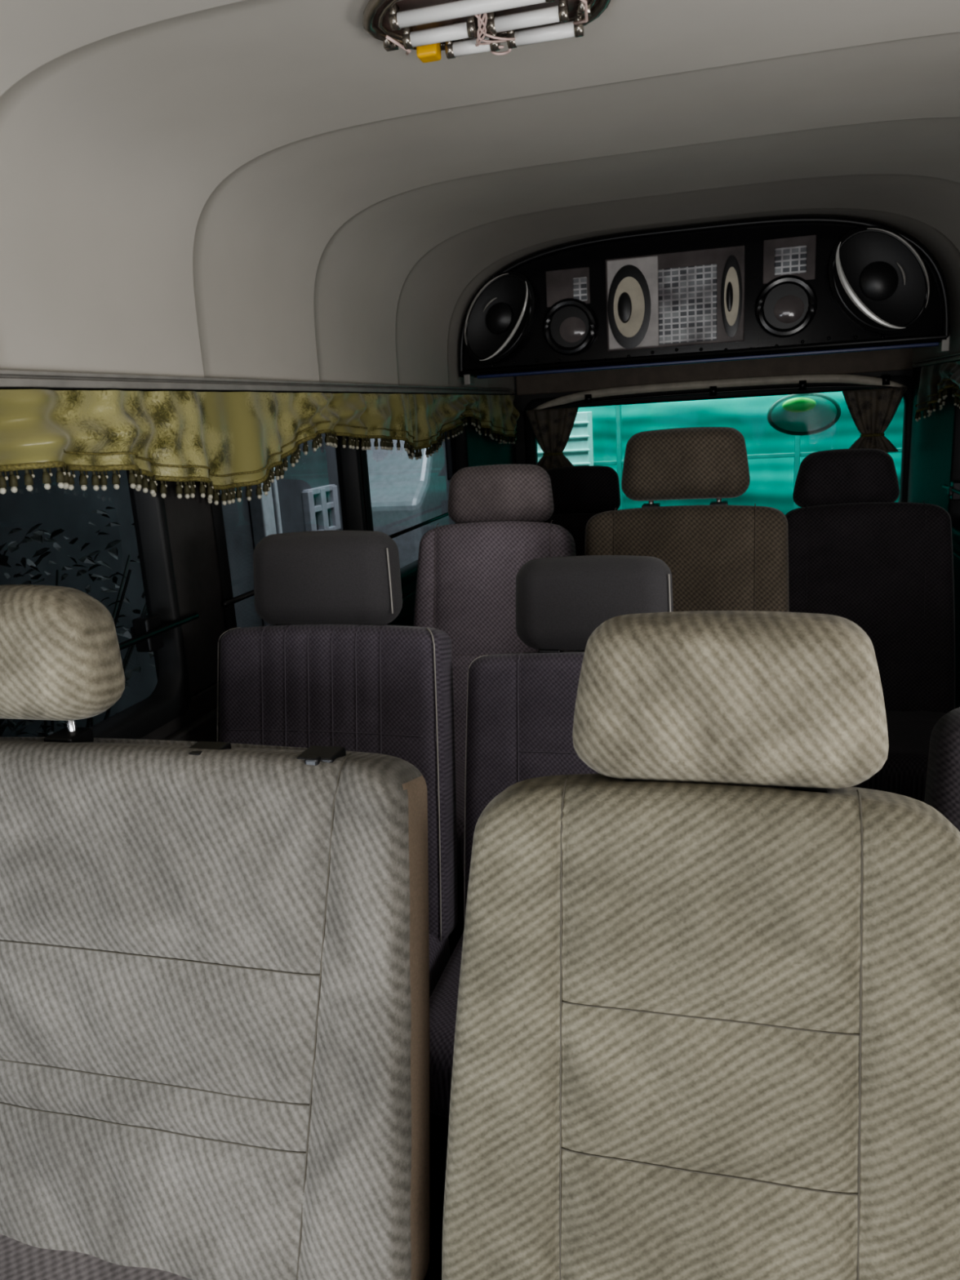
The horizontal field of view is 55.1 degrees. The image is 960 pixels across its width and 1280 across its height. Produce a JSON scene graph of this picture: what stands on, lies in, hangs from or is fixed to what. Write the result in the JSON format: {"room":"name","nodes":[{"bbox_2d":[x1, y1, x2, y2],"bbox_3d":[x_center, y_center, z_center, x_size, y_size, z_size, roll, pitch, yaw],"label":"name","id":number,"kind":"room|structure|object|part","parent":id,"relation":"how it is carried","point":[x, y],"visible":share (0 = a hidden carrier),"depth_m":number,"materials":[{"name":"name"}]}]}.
{"room":"vehicle interior","nodes":[
{"label":"vehicle interior","id":0,"kind":"room"},
{"bbox_2d":[138,390,516,742],"bbox_3d":[-0.551,0.248,1.850,0.080,1.500,5.650,0,14,15],"label":"wall","id":1,"kind":"structure","parent":0,"point":[190,521],"depth_m":1.79,"materials":[{"name":"plastic"}]},
{"bbox_2d":[0,387,191,738],"bbox_3d":[-0.737,-0.007,1.133,0.047,0.590,1.204,0,14,15],"label":"window","id":2,"kind":"structure","parent":1,"relation":"in","point":[171,698],"depth_m":1.67,"materials":[{"name":"black rubber"}]},
{"bbox_2d":[0,467,159,737],"bbox_3d":[-0.760,-0.008,1.140,0.001,0.550,1.180,0,14,15],"label":"window","id":3,"kind":"structure","parent":2,"relation":"attached to","point":[88,541],"depth_m":1.52,"materials":[{"name":"clear glass"}]},
{"bbox_2d":[130,614,163,652],"bbox_3d":[-0.596,-0.012,1.639,0.042,0.060,0.040,0,14,15],"label":"latch","id":4,"kind":"object","parent":2,"relation":"attached to","point":[146,623],"visible":0.72,"depth_m":1.62,"materials":[{"name":"black plastic"}]},
{"bbox_2d":[118,613,199,650],"bbox_3d":[-0.700,0.109,1.154,0.012,0.012,1.260,0,14,15],"label":"bar","id":5,"kind":"object","parent":1,"relation":"attached to","point":[141,637],"visible":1,"depth_m":1.62,"materials":[{"name":"black plastic"}]},
{"bbox_2d":[221,589,253,607],"bbox_3d":[-0.404,-0.173,2.223,0.012,0.012,0.830,0,14,15],"label":"bar","id":6,"kind":"object","parent":1,"relation":"attached to","point":[250,593],"visible":0.35,"depth_m":1.88,"materials":[{"name":"black plastic"}]},
{"bbox_2d":[0,369,511,394],"bbox_3d":[-0.578,-0.446,1.595,0.026,0.023,5.500,0,14,15],"label":"curtain rail","id":7,"kind":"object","parent":1,"relation":"attached to","point":[9,379],"depth_m":1.70,"materials":[{"name":"grey metal"}]},
{"bbox_2d":[0,389,519,505],"bbox_3d":[-0.518,-0.353,1.720,0.065,0.217,5.333,0,14,15],"label":"window valance","id":8,"kind":"object","parent":1,"relation":"attached to","point":[223,441],"visible":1,"depth_m":1.75,"materials":[{"name":"fabric"}]},
{"bbox_2d":[202,391,365,631],"bbox_3d":[-0.441,-0.289,2.203,0.047,0.590,0.774,0,14,15],"label":"window","id":9,"kind":"structure","parent":1,"relation":"in","point":[349,457],"depth_m":2.50,"materials":[{"name":"black rubber"}]},
{"bbox_2d":[219,433,347,627],"bbox_3d":[-0.464,-0.289,2.209,0.001,0.550,0.750,0,14,15],"label":"window","id":10,"kind":"structure","parent":9,"relation":"attached to","point":[309,496],"depth_m":2.20,"materials":[{"name":"clear glass"}]},
{"bbox_2d":[358,392,468,588],"bbox_3d":[-0.198,-0.521,3.081,0.047,0.590,1.074,0,14,15],"label":"window","id":11,"kind":"structure","parent":1,"relation":"in","point":[408,572],"depth_m":2.92,"materials":[{"name":"black rubber"}]},
{"bbox_2d":[366,429,456,568],"bbox_3d":[-0.221,-0.521,3.087,0.001,0.550,1.050,0,14,15],"label":"window","id":12,"kind":"structure","parent":11,"relation":"attached to","point":[405,492],"depth_m":3.03,"materials":[{"name":"clear glass"}]},
{"bbox_2d":[388,511,448,538],"bbox_3d":[-0.161,-0.404,3.101,0.012,0.012,1.130,0,14,15],"label":"bar","id":13,"kind":"object","parent":1,"relation":"attached to","point":[395,535],"visible":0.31,"depth_m":2.95,"materials":[{"name":"black plastic"}]},
{"bbox_2d":[423,1207,443,1279],"bbox_3d":[0.344,1.005,1.802,1.900,0.050,5.650,0,14,15],"label":"floor","id":14,"kind":"structure","parent":0,"point":[434,1270],"depth_m":1.59,"materials":[{"name":"black"}]},
{"bbox_2d":[0,584,430,1279],"bbox_3d":[-0.414,0.601,0.938,0.656,1.236,0.645,0,14,15],"label":"seat","id":15,"kind":"object","parent":14,"relation":"on","point":[215,956],"visible":1,"depth_m":0.98,"materials":[{"name":"grey fabric"}]},
{"bbox_2d":[0,1234,192,1279],"bbox_3d":[-0.431,0.779,0.880,0.648,0.140,0.440,0,14,15],"label":"cushion","id":16,"kind":"object","parent":15,"relation":"on","point":[22,1256],"depth_m":1.00,"materials":[{"name":"grey fabric"}]},
{"bbox_2d":[217,529,457,1243],"bbox_3d":[-0.291,0.451,1.561,0.440,1.214,0.574,0,14,15],"label":"passenger seat","id":17,"kind":"object","parent":14,"relation":"on","point":[330,669],"visible":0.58,"depth_m":1.60,"materials":[{"name":"grey fabric"}]},
{"bbox_3d":[-0.261,0.251,1.666,0.440,0.560,0.113,0,2,15],"label":"backrest","id":18,"kind":"part","parent":17,"relation":"part of","materials":[{"name":"grey fabric"}]},
{"bbox_2d":[429,933,449,997],"bbox_3d":[-0.306,0.596,1.510,0.432,0.140,0.400,0,14,15],"label":"cushion","id":19,"kind":"object","parent":17,"relation":"on","point":[439,948],"depth_m":1.56,"materials":[{"name":"grey fabric"}]},
{"bbox_2d":[413,463,582,957],"bbox_3d":[0.007,0.232,2.256,0.450,1.270,0.652,0,14,15],"label":"passenger seat","id":20,"kind":"object","parent":14,"relation":"on","point":[468,569],"visible":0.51,"depth_m":2.32,"materials":[{"name":"fabric"}]},
{"bbox_2d":[455,759,465,875],"bbox_3d":[-0.011,0.409,2.195,0.442,0.140,0.440,0,14,15],"label":"cushion","id":21,"kind":"object","parent":20,"relation":"on","point":[460,763],"depth_m":2.03,"materials":[{"name":"fabric"}]},
{"bbox_3d":[0.041,0.018,2.374,0.450,0.642,0.122,0,0,15],"label":"backrest","id":22,"kind":"part","parent":20,"relation":"part of","materials":[{"name":"fabric"}]},
{"bbox_2d":[429,555,673,1177],"bbox_3d":[0.166,0.472,1.489,0.450,1.154,0.560,0,14,15],"label":"passenger seat","id":23,"kind":"object","parent":14,"relation":"on","point":[521,706],"visible":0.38,"depth_m":1.55,"materials":[{"name":"grey fabric"}]},
{"bbox_2d":[429,932,463,1117],"bbox_3d":[0.151,0.586,1.437,0.442,0.140,0.400,0,14,15],"label":"cushion","id":24,"kind":"object","parent":23,"relation":"on","point":[443,999],"depth_m":1.31,"materials":[{"name":"grey fabric"}]},
{"bbox_3d":[0.196,0.271,1.594,0.450,0.501,0.114,0,2,15],"label":"backrest","id":25,"kind":"part","parent":23,"relation":"part of","materials":[{"name":"grey fabric"}]},
{"bbox_2d":[543,466,620,651],"bbox_3d":[0.301,0.074,2.944,0.450,1.214,0.534,0,14,15],"label":"passenger seat","id":26,"kind":"object","parent":14,"relation":"on","point":[580,493],"visible":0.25,"depth_m":2.96,"materials":[{"name":"black fabric"}]},
{"bbox_3d":[0.325,-0.127,3.027,0.450,0.570,0.120,0,2,15],"label":"backrest","id":27,"kind":"part","parent":26,"relation":"part of","materials":[{"name":"black fabric"}]},
{"bbox_2d":[582,426,789,651],"bbox_3d":[0.432,0.238,1.976,0.450,1.342,0.559,0,14,15],"label":"passenger seat","id":28,"kind":"object","parent":14,"relation":"on","point":[719,556],"visible":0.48,"depth_m":1.99,"materials":[{"name":"brown fabric"}]},
{"bbox_3d":[0.457,0.046,2.061,0.450,0.686,0.116,0,2,15],"label":"backrest","id":29,"kind":"part","parent":28,"relation":"part of","materials":[{"name":"brown fabric"}]},
{"bbox_2d":[441,610,959,1279],"bbox_3d":[0.187,0.620,0.776,0.521,1.204,0.628,0,14,15],"label":"passenger seat","id":30,"kind":"object","parent":14,"relation":"on","point":[707,1021],"visible":1,"depth_m":0.83,"materials":[{"name":"beige fabric"}]},
{"bbox_2d":[785,448,955,802],"bbox_3d":[1.030,0.137,2.445,0.470,1.244,0.622,0,14,15],"label":"passenger seat","id":31,"kind":"object","parent":14,"relation":"on","point":[860,555],"visible":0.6,"depth_m":2.49,"materials":[{"name":"black fabric"}]},
{"bbox_3d":[1.064,-0.076,2.564,0.470,0.606,0.120,0,2,15],"label":"backrest","id":32,"kind":"part","parent":31,"relation":"part of","materials":[{"name":"black fabric"}]},
{"bbox_2d":[851,711,946,802],"bbox_3d":[1.014,0.297,2.394,0.462,0.140,0.440,0,14,15],"label":"cushion","id":33,"kind":"object","parent":31,"relation":"on","point":[904,772],"depth_m":2.20,"materials":[{"name":"black fabric"}]},
{"bbox_2d":[924,706,959,831],"bbox_3d":[0.888,0.574,1.396,0.380,0.914,0.415,0,14,15],"label":"seat","id":34,"kind":"object","parent":14,"relation":"on","point":[942,791],"visible":0.23,"depth_m":1.44,"materials":[{"name":"black fabric"}]},
{"bbox_2d":[0,0,959,393],"bbox_3d":[0.238,-0.721,1.377,1.760,0.550,5.651,0,14,15],"label":"ceiling","id":35,"kind":"structure","parent":0,"point":[252,189],"depth_m":1.62,"materials":[{"name":"plastic"}]},
{"bbox_2d":[362,0,610,62],"bbox_3d":[0.007,-0.767,1.129,0.312,0.043,0.204,0,14,15],"label":"ceiling lamp","id":36,"kind":"object","parent":35,"relation":"attached to","point":[458,28],"depth_m":1.14,"materials":[{"name":"white plastic"}]},
{"bbox_2d":[458,215,951,385],"bbox_3d":[0.753,-1.212,3.309,1.670,0.469,0.431,0,14,15],"label":"speaker panel","id":37,"kind":"object","parent":35,"relation":"attached to","point":[791,286],"visible":1,"depth_m":3.12,"materials":[{"name":"black plastic"}]},
{"bbox_3d":[0.310,-1.243,3.244,0.156,0.122,0.012,0,14,15],"label":"panel","id":38,"kind":"part","parent":37,"relation":"part of","materials":[{"name":"plastic"}]},
{"bbox_2d":[573,276,587,301],"bbox_3d":[0.352,-1.230,3.229,0.050,0.080,0.012,0,14,15],"label":"print","id":39,"kind":"object","parent":37,"relation":"on","point":[580,283],"depth_m":3.22,"materials":[{"name":"plastic"}]},
{"bbox_2d":[606,255,658,349],"bbox_3d":[0.532,-1.169,3.196,0.175,0.295,0.012,0,14,15],"label":"print","id":40,"kind":"object","parent":37,"relation":"attached to","point":[634,278],"depth_m":3.18},
{"bbox_3d":[0.668,-1.169,3.164,0.466,0.306,0.012,0,14,15],"label":"panel","id":41,"kind":"part","parent":37,"relation":"part of","materials":[{"name":"plastic"}]},
{"bbox_2d":[657,263,716,344],"bbox_3d":[0.711,-1.148,3.151,0.195,0.245,0.012,0,14,15],"label":"print","id":42,"kind":"object","parent":37,"relation":"attached to","point":[687,292],"depth_m":3.15,"materials":[{"name":"plastic"}]},
{"bbox_3d":[1.023,-1.258,3.042,0.166,0.138,0.012,0,14,15],"label":"panel","id":43,"kind":"part","parent":37,"relation":"part of","materials":[{"name":"plastic"}]},
{"bbox_2d":[774,244,806,275],"bbox_3d":[1.025,-1.253,3.037,0.100,0.085,0.012,0,14,15],"label":"print","id":44,"kind":"object","parent":37,"relation":"on","point":[789,260],"depth_m":3.03,"materials":[{"name":"plastic"}]},
{"bbox_2d":[512,368,913,464],"bbox_3d":[1.018,-0.714,4.213,1.900,2.050,0.050,0,14,15],"label":"wall","id":45,"kind":"structure","parent":0,"point":[520,402],"depth_m":4.31,"materials":[{"name":"plastic"}]},
{"bbox_2d":[515,347,913,395],"bbox_3d":[0.988,-1.210,4.053,1.700,0.150,0.018,0,14,15],"label":"trim","id":46,"kind":"structure","parent":45,"relation":"attached to","point":[898,359],"depth_m":4.03,"materials":[{"name":"black plastic"}]},
{"bbox_2d":[523,374,912,502],"bbox_3d":[1.042,-0.816,4.159,1.704,0.630,0.050,0,14,15],"label":"window frame","id":47,"kind":"structure","parent":45,"relation":"in","point":[531,442],"depth_m":4.03,"materials":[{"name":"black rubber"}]},
{"bbox_2d":[540,374,898,409],"bbox_3d":[1.017,-1.079,4.047,1.563,0.070,0.042,0,14,15],"label":"curtain rod","id":48,"kind":"object","parent":45,"relation":"attached to","point":[886,379],"visible":0.9,"depth_m":4.01,"materials":[{"name":"brushed metal"},{"name":"black plastic"}]},
{"bbox_2d":[524,407,578,471],"bbox_3d":[0.334,-0.918,4.226,0.251,0.280,0.070,0,14,15],"label":"curtain","id":49,"kind":"object","parent":48,"relation":"hanging from","point":[552,428],"visible":0.93,"depth_m":4.21,"materials":[{"name":"brown fabric"}]},
{"bbox_2d":[842,386,906,452],"bbox_3d":[1.649,-0.919,3.862,0.251,0.260,0.070,0,14,15],"label":"curtain","id":50,"kind":"object","parent":48,"relation":"hanging from","point":[872,411],"visible":0.94,"depth_m":3.84,"materials":[{"name":"brown fabric"}]},
{"bbox_2d":[532,373,907,409],"bbox_3d":[1.014,-1.089,4.057,1.607,0.114,0.031,0,14,15],"label":"trim","id":51,"kind":"structure","parent":45,"relation":"attached to","point":[810,378],"depth_m":4.02,"materials":[{"name":"grey plastic"}]},
{"bbox_2d":[766,392,840,435],"bbox_3d":[1.459,-1.058,4.148,0.316,0.265,0.116,0,14,15],"label":"mirror","id":52,"kind":"object","parent":45,"relation":"attached to","point":[804,414],"visible":0.95,"depth_m":4.13,"materials":[{"name":"green mirror"}]},
{"bbox_2d":[906,360,959,708],"bbox_3d":[1.146,0.259,1.384,0.080,1.500,5.650,0,14,15],"label":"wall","id":53,"kind":"structure","parent":0,"point":[931,446],"depth_m":3.40,"materials":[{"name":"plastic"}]},
{"bbox_2d":[911,352,959,368],"bbox_3d":[1.048,-0.435,1.148,0.026,0.023,5.500,0,14,15],"label":"trim","id":54,"kind":"structure","parent":53,"relation":"attached to","point":[954,357],"depth_m":3.27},
{"bbox_2d":[915,360,959,422],"bbox_3d":[1.019,-0.304,1.139,0.065,0.217,5.018,0,14,15],"label":"window valance","id":55,"kind":"object","parent":53,"relation":"attached to","point":[935,381],"visible":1,"depth_m":3.22,"materials":[{"name":"green fabric"}]},
{"bbox_2d":[942,484,959,494],"bbox_3d":[1.459,-0.393,2.656,0.012,0.012,1.130,0,14,15],"label":"bar","id":56,"kind":"object","parent":53,"relation":"attached to","point":[944,486],"visible":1,"depth_m":3.03,"materials":[{"name":"black plastic"}]},
{"bbox_2d":[947,405,959,545],"bbox_3d":[1.482,-0.509,2.619,0.047,0.590,1.074,0,14,15],"label":"window","id":57,"kind":"structure","parent":53,"relation":"in","point":[953,505],"depth_m":3.10,"materials":[{"name":"black glass"}]},
{"bbox_2d":[946,480,959,500],"bbox_3d":[1.585,-0.498,3.070,0.042,0.060,0.040,0,14,15],"label":"latch","id":58,"kind":"object","parent":57,"relation":"attached to","point":[956,485],"visible":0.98,"depth_m":3.06,"materials":[{"name":"black plastic"}]},
{"label":"outside","id":59,"kind":"structure","parent":0,"visible":0},
{"bbox_3d":[1.009,0.807,4.216,24.000,0.100,24.000,0,14,15],"label":"ground","id":60,"kind":"structure","parent":59,"visible":0},
{"bbox_2d":[537,411,593,466],"bbox_3d":[0.500,-0.517,5.801,0.460,1.770,0.210,0,14,15],"label":"plastic crate","id":61,"kind":"object","parent":60,"relation":"on","point":[579,449],"visible":0.32,"depth_m":5.51,"materials":[{"name":"plastic"}]},
{"bbox_2d":[577,391,904,515],"bbox_3d":[2.100,-1.328,5.492,4.200,3.300,0.100,0,14,15],"label":"window","id":62,"kind":"structure","parent":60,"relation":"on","point":[771,479],"depth_m":5.67,"materials":[{"name":"teal glass"}]},
{"bbox_2d":[593,404,902,510],"bbox_3d":[2.067,-1.245,5.373,4.000,3.200,0.060,0,14,15],"label":"frame","id":63,"kind":"object","parent":60,"relation":"on","point":[797,454],"visible":0.02,"depth_m":5.64,"materials":[{"name":"teal paint"}]}
]}

